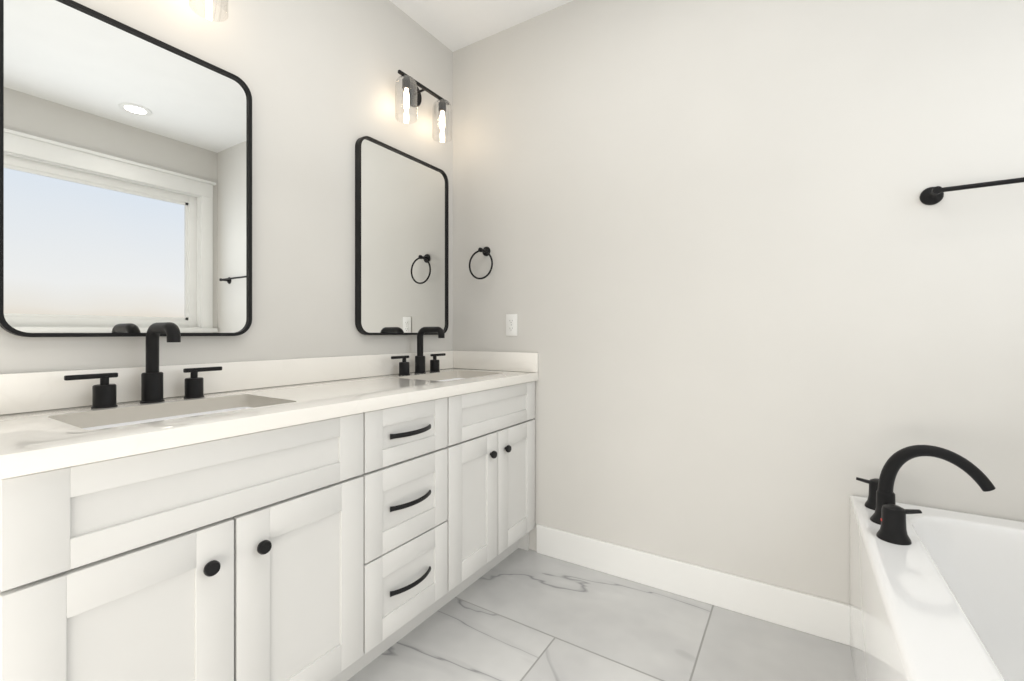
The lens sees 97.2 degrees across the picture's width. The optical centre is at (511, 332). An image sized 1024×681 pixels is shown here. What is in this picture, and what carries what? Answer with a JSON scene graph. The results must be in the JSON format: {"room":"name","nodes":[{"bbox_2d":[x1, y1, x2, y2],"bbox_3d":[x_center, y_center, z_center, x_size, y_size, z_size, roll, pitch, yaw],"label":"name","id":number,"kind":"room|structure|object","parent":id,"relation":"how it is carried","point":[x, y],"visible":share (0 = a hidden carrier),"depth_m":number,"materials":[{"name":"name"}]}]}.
{"room":"bathroom","nodes":[
{"label":"bathroom","id":0,"kind":"room"},
{"bbox_2d":[0,0,452,373],"bbox_3d":[-1.265,-0.250,1.237,0.100,2.740,3.500,0,0,32],"label":"wall","id":1,"kind":"structure","parent":0,"point":[319,78],"depth_m":1.81,"materials":[{"name":"beige paint"}]},
{"bbox_2d":[0,0,251,336],"bbox_3d":[-1.106,-0.442,1.366,0.029,0.907,0.610,0,0,32],"label":"mirror","id":2,"kind":"object","parent":1,"relation":"attached to","point":[125,180],"visible":0.96,"depth_m":1.30,"materials":[{"name":"black mirror"}]},
{"bbox_2d":[189,0,227,21],"bbox_3d":[-1.053,-1.155,1.340,0.146,0.260,0.364,0,0,32],"label":"sconce","id":3,"kind":"object","parent":1,"relation":"attached to","point":[213,9],"visible":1,"depth_m":1.48,"materials":[{"name":"black"}]},
{"bbox_2d":[0,350,451,413],"bbox_3d":[-0.830,0.153,1.811,0.020,0.100,1.860,0,0,32],"label":"backsplash","id":4,"kind":"structure","parent":1,"relation":"attached to","point":[29,390],"depth_m":1.55,"materials":[{"name":"white stone"}]},
{"bbox_2d":[355,136,448,334],"bbox_3d":[-0.530,-0.442,2.278,0.029,0.907,0.610,0,0,32],"label":"mirror","id":5,"kind":"object","parent":1,"relation":"attached to","point":[401,243],"visible":0.92,"depth_m":2.22,"materials":[{"name":"black mirror"}]},
{"bbox_2d":[395,70,451,142],"bbox_3d":[-0.455,-1.155,2.287,0.146,0.260,0.364,0,0,32],"label":"sconce","id":6,"kind":"object","parent":1,"relation":"attached to","point":[412,93],"visible":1,"depth_m":2.29,"materials":[{"name":"black"}]},
{"bbox_2d":[390,0,572,51],"bbox_3d":[-0.047,-1.670,0.469,2.980,0.100,3.500,0,0,32],"label":"ceiling","id":7,"kind":"structure","parent":0,"point":[453,25],"depth_m":2.31,"materials":[{"name":"white paint"}]},
{"bbox_2d":[347,548,855,680],"bbox_3d":[-0.047,1.170,0.469,2.980,0.100,3.500,0,0,32],"label":"floor","id":8,"kind":"structure","parent":0,"point":[518,614],"depth_m":1.65,"materials":[{"name":"tile"}]},
{"bbox_2d":[0,378,537,680],"bbox_3d":[-0.588,0.682,1.670,0.580,0.876,1.840,0,0,32],"label":"bathroom vanity","id":9,"kind":"object","parent":8,"relation":"on","point":[340,518],"depth_m":1.13,"materials":[{"name":"paint"}]},
{"bbox_2d":[0,366,537,469],"bbox_3d":[-0.600,0.223,1.666,0.564,0.041,1.860,0,0,32],"label":"countertop","id":10,"kind":"structure","parent":9,"relation":"on","point":[27,437],"depth_m":1.18,"materials":[{"name":"white stone"}]},
{"bbox_2d":[60,322,223,409],"bbox_3d":[-0.999,0.087,1.287,0.184,0.231,0.376,0,0,32],"label":"faucet","id":11,"kind":"object","parent":10,"relation":"on","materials":[{"name":"black metal"}]},
{"bbox_2d":[76,402,263,429],"bbox_3d":[-0.879,0.314,1.212,0.352,0.164,0.522,0,0,32],"label":"sink","id":12,"kind":"object","parent":10,"relation":"in","point":[95,422],"depth_m":1.30,"materials":[{"name":"white ceramic"}]},
{"bbox_2d":[388,327,447,373],"bbox_3d":[-0.406,0.087,2.225,0.184,0.231,0.376,0,0,32],"label":"faucet","id":13,"kind":"object","parent":10,"relation":"on","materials":[{"name":"black metal"}]},
{"bbox_2d":[436,374,475,381],"bbox_3d":[-0.287,0.314,2.150,0.352,0.164,0.522,0,0,32],"label":"sink","id":14,"kind":"object","parent":10,"relation":"in","point":[449,375],"depth_m":2.38,"materials":[{"name":"white ceramic"}]},
{"bbox_2d":[849,445,1023,680],"bbox_3d":[1.156,0.726,0.654,0.938,0.789,1.698,0,0,32],"label":"bathtub","id":15,"kind":"object","parent":8,"relation":"on","point":[936,594],"visible":1,"depth_m":1.28,"materials":[{"name":"ceramic"}]},
{"bbox_2d":[855,445,995,545],"bbox_3d":[1.217,0.456,1.332,0.298,0.249,0.342,0,0,32],"label":"faucet","id":16,"kind":"object","parent":15,"relation":"on","point":[879,519],"depth_m":1.34,"materials":[{"name":"black metal"}]},
{"bbox_2d":[453,0,1023,603],"bbox_3d":[0.860,-0.250,1.906,2.780,2.740,0.100,0,0,32],"label":"wall","id":17,"kind":"structure","parent":0,"point":[753,292],"depth_m":1.79,"materials":[{"name":"beige paint"}]},
{"bbox_2d":[469,247,492,278],"bbox_3d":[-0.157,-0.379,2.450,0.160,0.185,0.064,0,0,32],"label":"hanger","id":18,"kind":"object","parent":17,"relation":"attached to","point":[485,251],"visible":1,"depth_m":2.44,"materials":[{"name":"black metal"}]},
{"bbox_2d":[452,350,537,369],"bbox_3d":[-0.100,0.153,2.439,0.544,0.100,0.020,0,0,32],"label":"backsplash","id":19,"kind":"structure","parent":17,"relation":"attached to","point":[467,360],"depth_m":2.42,"materials":[{"name":"white stone"}]},
{"bbox_2d":[506,314,516,335],"bbox_3d":[-0.003,-0.040,2.386,0.070,0.115,0.008,0,0,32],"label":"electrical outlet","id":20,"kind":"object","parent":17,"relation":"attached to","point":[511,324],"visible":1,"depth_m":2.38,"materials":[{"name":"plastic"}]},
{"bbox_2d":[537,524,849,645],"bbox_3d":[0.670,1.049,1.957,1.285,0.142,0.014,0,0,32],"label":"baseboard","id":21,"kind":"structure","parent":17,"relation":"attached to","point":[811,614],"depth_m":1.84,"materials":[{"name":"white wood"}]},
{"bbox_2d":[920,177,1023,204],"bbox_3d":[1.589,-0.455,1.338,0.560,0.060,0.080,0,0,32],"label":"towel bar","id":22,"kind":"object","parent":17,"relation":"attached to","point":[931,195],"visible":1,"depth_m":1.43,"materials":[{"name":"black metal"}]}
]}

